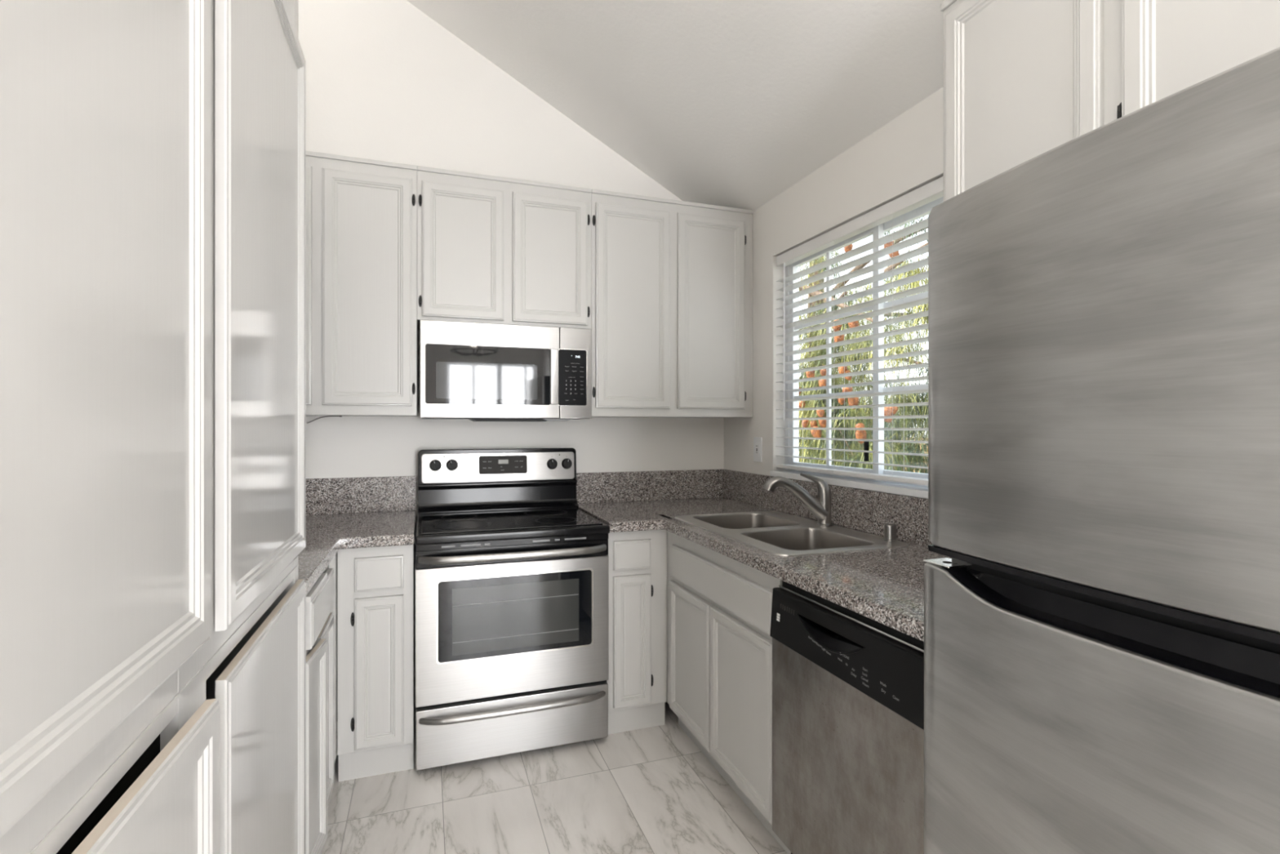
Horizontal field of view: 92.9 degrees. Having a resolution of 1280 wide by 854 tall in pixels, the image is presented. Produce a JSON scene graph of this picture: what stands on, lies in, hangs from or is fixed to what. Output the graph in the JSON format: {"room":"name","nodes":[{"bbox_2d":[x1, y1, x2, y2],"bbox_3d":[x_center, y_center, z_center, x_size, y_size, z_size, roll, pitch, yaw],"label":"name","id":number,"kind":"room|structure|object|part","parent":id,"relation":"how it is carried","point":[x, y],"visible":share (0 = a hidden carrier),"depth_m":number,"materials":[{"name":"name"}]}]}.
{"room":"kitchen","nodes":[
{"label":"kitchen","id":0,"kind":"room"},
{"bbox_2d":[297,0,724,518],"bbox_3d":[-1.855,-1.245,2.728,4.908,5.135,0.120,0,0,-19],"label":"wall","id":1,"kind":"structure","parent":0,"point":[386,82],"depth_m":2.97,"materials":[{"name":"white paint"}]},
{"bbox_2d":[306,475,416,515],"bbox_3d":[-1.280,0.322,2.147,0.906,0.164,1.356,0,0,-19],"label":"backsplash","id":2,"kind":"structure","parent":1,"relation":"attached to","point":[398,493],"depth_m":2.84,"materials":[{"name":"stone"}]},
{"bbox_2d":[306,151,417,416],"bbox_3d":[-1.443,-0.584,2.623,0.909,1.076,0.349,0,0,-19],"label":"upper cabinet","id":3,"kind":"object","parent":1,"relation":"attached to","point":[362,326],"visible":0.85,"depth_m":2.55,"materials":[{"name":"grey paint"}]},
{"bbox_3d":[-1.510,-0.573,2.425,0.359,0.972,0.019,0,0,-19],"label":"door","id":4,"kind":"part","parent":3,"relation":"part of","materials":[{"name":"grey paint"}]},
{"bbox_2d":[306,415,342,423],"bbox_3d":[-1.329,-0.028,2.564,0.134,0.035,0.008,0,0,-19],"label":"cable","id":5,"kind":"object","parent":3,"relation":"attached to","point":[327,415],"visible":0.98,"depth_m":2.56,"materials":[{"name":"silver metal"}]},
{"bbox_2d":[417,165,591,330],"bbox_3d":[-0.648,-0.790,2.903,0.775,0.663,0.349,0,0,-19],"label":"upper cabinet","id":6,"kind":"object","parent":1,"relation":"attached to","point":[491,249],"visible":0.98,"depth_m":2.73,"materials":[{"name":"grey paint"}]},
{"bbox_3d":[-0.777,-0.767,2.683,0.346,0.584,0.019,0,0,-19],"label":"door","id":7,"kind":"part","parent":6,"relation":"part of","materials":[{"name":"grey paint"}]},
{"bbox_2d":[420,320,591,421],"bbox_3d":[-0.640,-0.238,2.890,0.758,0.432,0.379,0,0,-19],"label":"microwave","id":8,"kind":"object","parent":6,"relation":"attached to","point":[473,371],"visible":1,"depth_m":2.72,"materials":[{"name":"grey metal"}]},
{"bbox_3d":[-0.664,-0.225,2.695,0.540,0.257,0.001,0,0,-19],"label":"door glass","id":9,"kind":"part","parent":8,"relation":"part of","materials":[{"name":"black glass"}]},
{"bbox_3d":[-0.391,-0.226,2.783,0.038,0.254,0.012,0,0,-19],"label":"handle","id":10,"kind":"part","parent":8,"relation":"part of","materials":[{"name":"silver metal"}]},
{"bbox_3d":[-0.311,-0.225,2.818,0.136,0.262,0.002,0,0,-19],"label":"keypad trim","id":11,"kind":"part","parent":8,"relation":"part of","materials":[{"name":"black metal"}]},
{"bbox_3d":[-0.299,-0.245,2.835,0.152,0.418,0.022,0,0,-19],"label":"control panel","id":12,"kind":"part","parent":8,"relation":"part of","materials":[{"name":"silver metal"}]},
{"bbox_3d":[-0.411,-0.767,2.811,0.348,0.584,0.019,0,0,-19],"label":"door","id":13,"kind":"part","parent":6,"relation":"part of","materials":[{"name":"grey paint"}]},
{"bbox_2d":[591,189,753,417],"bbox_3d":[0.128,-0.584,3.175,0.867,1.076,0.349,0,0,-19],"label":"upper cabinet","id":14,"kind":"object","parent":1,"relation":"attached to","point":[672,280],"visible":0.99,"depth_m":3.00,"materials":[{"name":"grey paint"}]},
{"bbox_3d":[-0.030,-0.573,2.945,0.379,0.972,0.019,0,0,-19],"label":"door","id":15,"kind":"part","parent":14,"relation":"part of","materials":[{"name":"grey paint"}]},
{"bbox_3d":[0.364,-0.573,3.083,0.373,0.972,0.019,0,0,-19],"label":"door","id":16,"kind":"part","parent":14,"relation":"part of","materials":[{"name":"grey paint"}]},
{"bbox_2d":[320,702,787,853],"bbox_3d":[-0.707,1.347,-0.329,5.048,0.050,6.649,0,0,-19],"label":"floor","id":17,"kind":"structure","parent":0,"point":[647,790],"depth_m":2.11,"materials":[{"name":"tile"}]},
{"bbox_2d":[0,0,306,853],"bbox_3d":[-0.918,0.022,0.773,0.677,2.600,1.468,0,0,-19],"label":"pantry cabinet","id":18,"kind":"object","parent":17,"relation":"on","point":[153,153],"visible":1,"depth_m":0.70,"materials":[{"name":"grey paint"}]},
{"bbox_3d":[-0.501,-0.320,0.533,0.019,1.240,0.678,0,0,-19],"label":"pantry door","id":19,"kind":"part","parent":18,"relation":"part of","materials":[{"name":"grey paint"}]},
{"bbox_3d":[-0.494,0.794,0.532,0.019,0.825,0.673,0,0,-18],"label":"pantry door","id":20,"kind":"part","parent":18,"relation":"part of","materials":[{"name":"grey paint"}]},
{"bbox_3d":[-0.757,-0.311,1.252,0.020,1.257,0.656,0,0,-19],"label":"pantry door","id":21,"kind":"part","parent":18,"relation":"part of","materials":[{"name":"grey paint"}]},
{"bbox_3d":[-0.755,0.799,1.250,0.019,0.815,0.660,0,0,-20],"label":"pantry door","id":22,"kind":"part","parent":18,"relation":"part of","materials":[{"name":"grey paint"}]},
{"bbox_2d":[306,552,337,853],"bbox_3d":[-1.365,0.885,2.051,0.679,0.874,1.225,0,0,-19],"label":"base cabinet","id":23,"kind":"object","parent":17,"relation":"on","point":[322,598],"visible":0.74,"depth_m":1.73,"materials":[{"name":"grey paint"}]},
{"bbox_3d":[-0.895,0.906,1.676,0.019,0.578,0.188,0,0,-13],"label":"cabinet door","id":24,"kind":"part","parent":23,"relation":"part of","materials":[{"name":"grey paint"}]},
{"bbox_3d":[-0.955,0.536,1.827,0.018,0.128,0.410,0,0,-19],"label":"drawer","id":25,"kind":"part","parent":23,"relation":"part of","materials":[{"name":"grey paint"}]},
{"bbox_3d":[-0.989,0.908,1.911,0.020,0.573,0.262,0,0,-19],"label":"cabinet door","id":26,"kind":"part","parent":23,"relation":"part of","materials":[{"name":"grey paint"}]},
{"bbox_2d":[297,475,416,595],"bbox_3d":[-1.280,0.343,2.147,0.906,0.206,1.356,0,0,-19],"label":"countertop","id":27,"kind":"structure","parent":23,"relation":"on","point":[342,513],"depth_m":2.70,"materials":[{"name":"stone"}]},
{"bbox_2d":[337,524,416,781],"bbox_3d":[-1.093,0.885,2.578,0.263,0.874,0.667,0,0,-19],"label":"base cabinet","id":28,"kind":"object","parent":17,"relation":"on","point":[376,585],"visible":0.97,"depth_m":2.27,"materials":[{"name":"grey paint"}]},
{"bbox_3d":[-0.975,0.551,2.276,0.168,0.124,0.018,0,0,-19],"label":"drawer","id":29,"kind":"part","parent":28,"relation":"part of","materials":[{"name":"grey paint"}]},
{"bbox_3d":[-0.975,0.917,2.276,0.168,0.556,0.019,0,0,-19],"label":"cabinet door","id":30,"kind":"part","parent":28,"relation":"part of","materials":[{"name":"grey paint"}]},
{"bbox_2d":[414,447,609,769],"bbox_3d":[-0.590,0.716,2.703,0.760,1.212,0.730,0,0,-19],"label":"stove","id":31,"kind":"object","parent":17,"relation":"on","point":[512,575],"visible":1,"depth_m":2.43,"materials":[{"name":"silver metal"}]},
{"bbox_3d":[-0.956,0.184,2.846,0.053,0.053,0.031,0,0,-19],"label":"knob","id":32,"kind":"part","parent":31,"relation":"part of","materials":[{"name":"black plastic"}]},
{"bbox_3d":[-0.886,0.184,2.870,0.053,0.053,0.031,0,0,-19],"label":"knob","id":33,"kind":"part","parent":31,"relation":"part of","materials":[{"name":"black plastic"}]},
{"bbox_3d":[-0.677,0.199,2.962,0.729,0.139,0.021,0,0,-19],"label":"control panel","id":34,"kind":"part","parent":31,"relation":"part of","materials":[{"name":"silver metal"}]},
{"bbox_3d":[-0.491,1.183,2.420,0.753,0.222,0.024,0,0,-19],"label":"storage drawer","id":35,"kind":"part","parent":31,"relation":"part of","materials":[{"name":"silver metal"}]},
{"bbox_3d":[-0.491,0.798,2.421,0.756,0.520,0.025,0,0,-19],"label":"oven door","id":36,"kind":"part","parent":31,"relation":"part of","materials":[{"name":"silver metal"}]},
{"bbox_3d":[-0.482,1.110,2.393,0.729,0.024,0.060,0,0,-19],"label":"drawer handle","id":37,"kind":"part","parent":31,"relation":"part of","materials":[{"name":"silver metal"}]},
{"bbox_3d":[-0.480,0.504,2.390,0.736,0.028,0.066,0,0,-19],"label":"door handle","id":38,"kind":"part","parent":31,"relation":"part of","materials":[{"name":"silver metal"}]},
{"bbox_2d":[414,507,609,545],"bbox_3d":[-0.575,0.428,2.660,0.759,0.036,0.570,0,0,-19],"label":"cooktop","id":39,"kind":"object","parent":31,"relation":"in","point":[451,526],"depth_m":2.49,"materials":[{"name":"black glass"}]},
{"bbox_3d":[-0.483,0.745,2.411,0.615,0.321,0.006,0,0,-19],"label":"window trim","id":40,"kind":"part","parent":31,"relation":"part of","materials":[{"name":"silver metal"}]},
{"bbox_3d":[-0.484,0.750,2.409,0.496,0.255,0.001,0,0,-19],"label":"pane","id":41,"kind":"part","parent":31,"relation":"part of","materials":[{"name":"grey glass"}]},
{"bbox_3d":[-0.435,0.189,3.029,0.053,0.053,0.031,0,0,-19],"label":"knob","id":42,"kind":"part","parent":31,"relation":"part of","materials":[{"name":"black plastic"}]},
{"bbox_3d":[-0.365,0.189,3.053,0.053,0.053,0.031,0,0,-19],"label":"knob","id":43,"kind":"part","parent":31,"relation":"part of","materials":[{"name":"black plastic"}]},
{"bbox_2d":[606,529,666,734],"bbox_3d":[-0.115,0.885,2.921,0.276,0.874,0.667,0,0,-19],"label":"base cabinet","id":44,"kind":"object","parent":17,"relation":"on","point":[637,681],"visible":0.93,"depth_m":2.62,"materials":[{"name":"grey paint"}]},
{"bbox_3d":[-0.032,0.551,2.607,0.168,0.124,0.018,0,0,-19],"label":"drawer","id":45,"kind":"part","parent":44,"relation":"part of","materials":[{"name":"grey paint"}]},
{"bbox_3d":[-0.032,0.917,2.607,0.168,0.556,0.019,0,0,-19],"label":"cabinet door","id":46,"kind":"part","parent":44,"relation":"part of","materials":[{"name":"grey paint"}]},
{"bbox_2d":[666,530,791,853],"bbox_3d":[0.532,0.885,2.344,0.601,0.874,0.914,0,0,-19],"label":"base cabinet","id":47,"kind":"object","parent":17,"relation":"on","point":[719,641],"visible":0.27,"depth_m":2.15,"materials":[{"name":"grey paint"}]},
{"bbox_3d":[0.195,0.931,2.426,0.019,0.543,0.381,0,0,-19],"label":"cabinet door","id":48,"kind":"part","parent":47,"relation":"part of","materials":[{"name":"grey paint"}]},
{"bbox_3d":[0.271,0.570,2.211,0.018,0.136,0.795,0,0,-19],"label":"false drawer","id":49,"kind":"part","parent":47,"relation":"part of","materials":[{"name":"grey paint"}]},
{"bbox_3d":[0.333,0.930,2.035,0.019,0.545,0.421,0,0,-19],"label":"cabinet door","id":50,"kind":"part","parent":47,"relation":"part of","materials":[{"name":"grey paint"}]},
{"bbox_2d":[576,469,951,641],"bbox_3d":[0.427,0.346,2.298,0.885,0.200,2.203,0,0,-19],"label":"countertop","id":51,"kind":"structure","parent":47,"relation":"on","point":[885,586],"depth_m":2.28,"materials":[{"name":"stone"}]},
{"bbox_2d":[674,511,908,555],"bbox_3d":[0.533,0.472,2.379,0.523,0.258,0.880,0,0,-19],"label":"sink","id":52,"kind":"object","parent":51,"relation":"in","point":[774,532],"depth_m":2.35,"materials":[{"name":"metal"}]},
{"bbox_3d":[0.442,0.494,2.576,0.352,0.193,0.372,0,0,-19],"label":"bowl","id":53,"kind":"part","parent":52,"relation":"part of","materials":[{"name":"silver metal"}]},
{"bbox_3d":[0.585,0.494,2.170,0.352,0.193,0.374,0,0,-19],"label":"bowl","id":54,"kind":"part","parent":52,"relation":"part of","materials":[{"name":"silver metal"}]},
{"bbox_3d":[0.873,0.370,2.125,0.048,0.054,0.048,0,0,-19],"label":"air gap cap","id":55,"kind":"part","parent":52,"relation":"part of","materials":[{"name":"silver metal"}]},
{"bbox_2d":[763,472,833,526],"bbox_3d":[0.634,0.292,2.435,0.285,0.211,0.069,0,0,-7],"label":"faucet","id":56,"kind":"object","parent":51,"relation":"on","point":[820,508],"visible":1,"depth_m":2.42,"materials":[{"name":"silver metal"}]},
{"bbox_3d":[0.709,0.239,2.438,0.124,0.106,0.057,0,0,-19],"label":"lever handle","id":57,"kind":"part","parent":56,"relation":"part of","materials":[{"name":"silver metal"}]},
{"bbox_2d":[769,580,924,853],"bbox_3d":[0.767,0.886,1.615,0.602,0.872,0.608,0,0,-19],"label":"dishwasher","id":58,"kind":"object","parent":17,"relation":"on","point":[848,685],"visible":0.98,"depth_m":1.49,"materials":[{"name":"silver metal"}]},
{"bbox_3d":[0.504,0.551,1.522,0.045,0.142,0.608,0,0,-19],"label":"control panel","id":59,"kind":"part","parent":58,"relation":"part of","materials":[{"name":"black plastic"}]},
{"bbox_3d":[0.521,0.473,1.525,0.025,0.006,0.594,0,0,-19],"label":"door trim","id":60,"kind":"part","parent":58,"relation":"part of","materials":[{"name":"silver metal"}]},
{"bbox_2d":[923,47,1279,853],"bbox_3d":[0.970,0.466,0.817,0.748,1.712,0.839,0,0,-19],"label":"refrigerator","id":61,"kind":"object","parent":17,"relation":"on","point":[1102,620],"visible":1,"depth_m":0.78,"materials":[{"name":"metal"}]},
{"bbox_3d":[0.661,0.738,0.709,0.093,0.988,0.839,0,0,-19],"label":"door","id":62,"kind":"part","parent":61,"relation":"part of","materials":[{"name":"metal"}]},
{"bbox_3d":[0.665,0.219,0.708,0.076,0.010,0.827,0,0,-19],"label":"door trim","id":63,"kind":"part","parent":61,"relation":"part of","materials":[{"name":"black plastic"}]},
{"bbox_2d":[406,0,945,211],"bbox_3d":[-0.694,-2.490,-0.350,5.258,3.016,6.699,0,0,-19],"label":"ceiling","id":64,"kind":"structure","parent":0,"point":[734,104],"depth_m":2.50,"materials":[{"name":"white paint"}]},
{"bbox_2d":[724,87,942,475],"bbox_3d":[1.608,0.092,0.485,0.140,2.460,6.649,0,0,-19],"label":"wall","id":65,"kind":"structure","parent":0,"point":[904,155],"depth_m":2.75,"materials":[{"name":"white paint"}]},
{"bbox_2d":[576,469,932,546],"bbox_3d":[0.435,0.325,2.301,0.867,0.158,2.203,0,0,-19],"label":"backsplash","id":66,"kind":"structure","parent":65,"relation":"attached to","point":[865,510],"depth_m":3.08,"materials":[{"name":"stone"}]},
{"bbox_2d":[753,436,762,462],"bbox_3d":[0.603,0.120,3.121,0.009,0.126,0.078,0,0,-19],"label":"wall outlet","id":67,"kind":"object","parent":65,"relation":"attached to","point":[757,442],"visible":1,"depth_m":3.11,"materials":[{"name":"white plastic"}]},
{"bbox_2d":[755,442,759,456],"bbox_3d":[0.600,0.120,3.120,0.003,0.068,0.032,0,0,-19],"label":"receptacle","id":68,"kind":"object","parent":67,"relation":"attached to","point":[757,444],"depth_m":3.12,"materials":[{"name":"white plastic"}]},
{"bbox_2d":[769,470,928,498],"bbox_3d":[0.899,0.232,2.407,0.108,0.026,1.271,0,0,-19],"label":"trim","id":69,"kind":"structure","parent":65,"relation":"attached to","point":[910,491],"depth_m":2.36,"materials":[{"name":"white plastic"}]},
{"bbox_2d":[785,196,942,488],"bbox_3d":[0.951,-0.299,2.433,0.063,1.071,1.247,0,0,-19],"label":"window","id":70,"kind":"structure","parent":65,"relation":"in","point":[877,232],"depth_m":2.52,"materials":[{"name":"white plastic"}]},
{"bbox_3d":[0.847,-0.299,2.695,0.025,1.011,0.624,0,0,-19],"label":"sash","id":71,"kind":"part","parent":70,"relation":"part of","materials":[{"name":"white plastic"}]},
{"bbox_2d":[775,176,942,485],"bbox_3d":[0.887,-0.313,2.411,0.062,1.034,1.223,0,0,-19],"label":"window blind","id":72,"kind":"object","parent":70,"relation":"attached to","point":[932,191],"visible":0.56,"depth_m":2.44,"materials":[{"name":"white plastic"}]},
{"bbox_3d":[0.892,0.195,2.413,0.048,0.018,1.223,0,0,-19],"label":"rail","id":73,"kind":"part","parent":72,"relation":"part of","materials":[{"name":"white"}]},
{"bbox_3d":[0.892,-0.805,2.413,0.046,0.049,1.223,0,0,-19],"label":"head rail","id":74,"kind":"part","parent":72,"relation":"part of","materials":[{"name":"white"}]},
{"bbox_3d":[1.059,-0.299,2.172,0.025,1.011,0.623,0,0,-19],"label":"sash","id":75,"kind":"part","parent":70,"relation":"part of","materials":[{"name":"white plastic"}]},
{"bbox_2d":[940,0,1279,202],"bbox_3d":[1.087,-0.815,1.259,0.328,0.614,0.874,0,0,-19],"label":"upper cabinet","id":76,"kind":"object","parent":65,"relation":"attached to","point":[1023,80],"visible":0.62,"depth_m":1.31,"materials":[{"name":"grey paint"}]},
{"bbox_3d":[0.868,-0.803,1.415,0.019,0.550,0.389,0,0,-19],"label":"door","id":77,"kind":"part","parent":76,"relation":"part of","materials":[{"name":"grey paint"}]},
{"bbox_3d":[1.011,-0.803,1.008,0.019,0.550,0.392,0,0,-19],"label":"door","id":78,"kind":"part","parent":76,"relation":"part of","materials":[{"name":"grey paint"}]},
{"label":"outside","id":79,"kind":"structure","parent":0,"visible":0},
{"bbox_3d":[5.677,1.947,7.824,12.100,0.050,17.000,0,0,-19],"label":"ground","id":80,"kind":"structure","parent":79,"visible":0},
{"bbox_2d":[799,214,928,473],"bbox_3d":[2.467,-0.375,6.633,3.718,4.616,5.937,0,0,-19],"label":"tree","id":81,"kind":"object","parent":80,"relation":"on","point":[909,447],"visible":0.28,"depth_m":4.74,"materials":[{"name":"green plant"}]},
{"bbox_2d":[862,437,928,472],"bbox_3d":[4.528,1.047,7.898,0.060,1.750,5.100,0,0,-19],"label":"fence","id":82,"kind":"object","parent":80,"relation":"on","point":[910,437],"visible":0.02,"depth_m":9.01,"materials":[{"name":"brown wood"}]}
]}

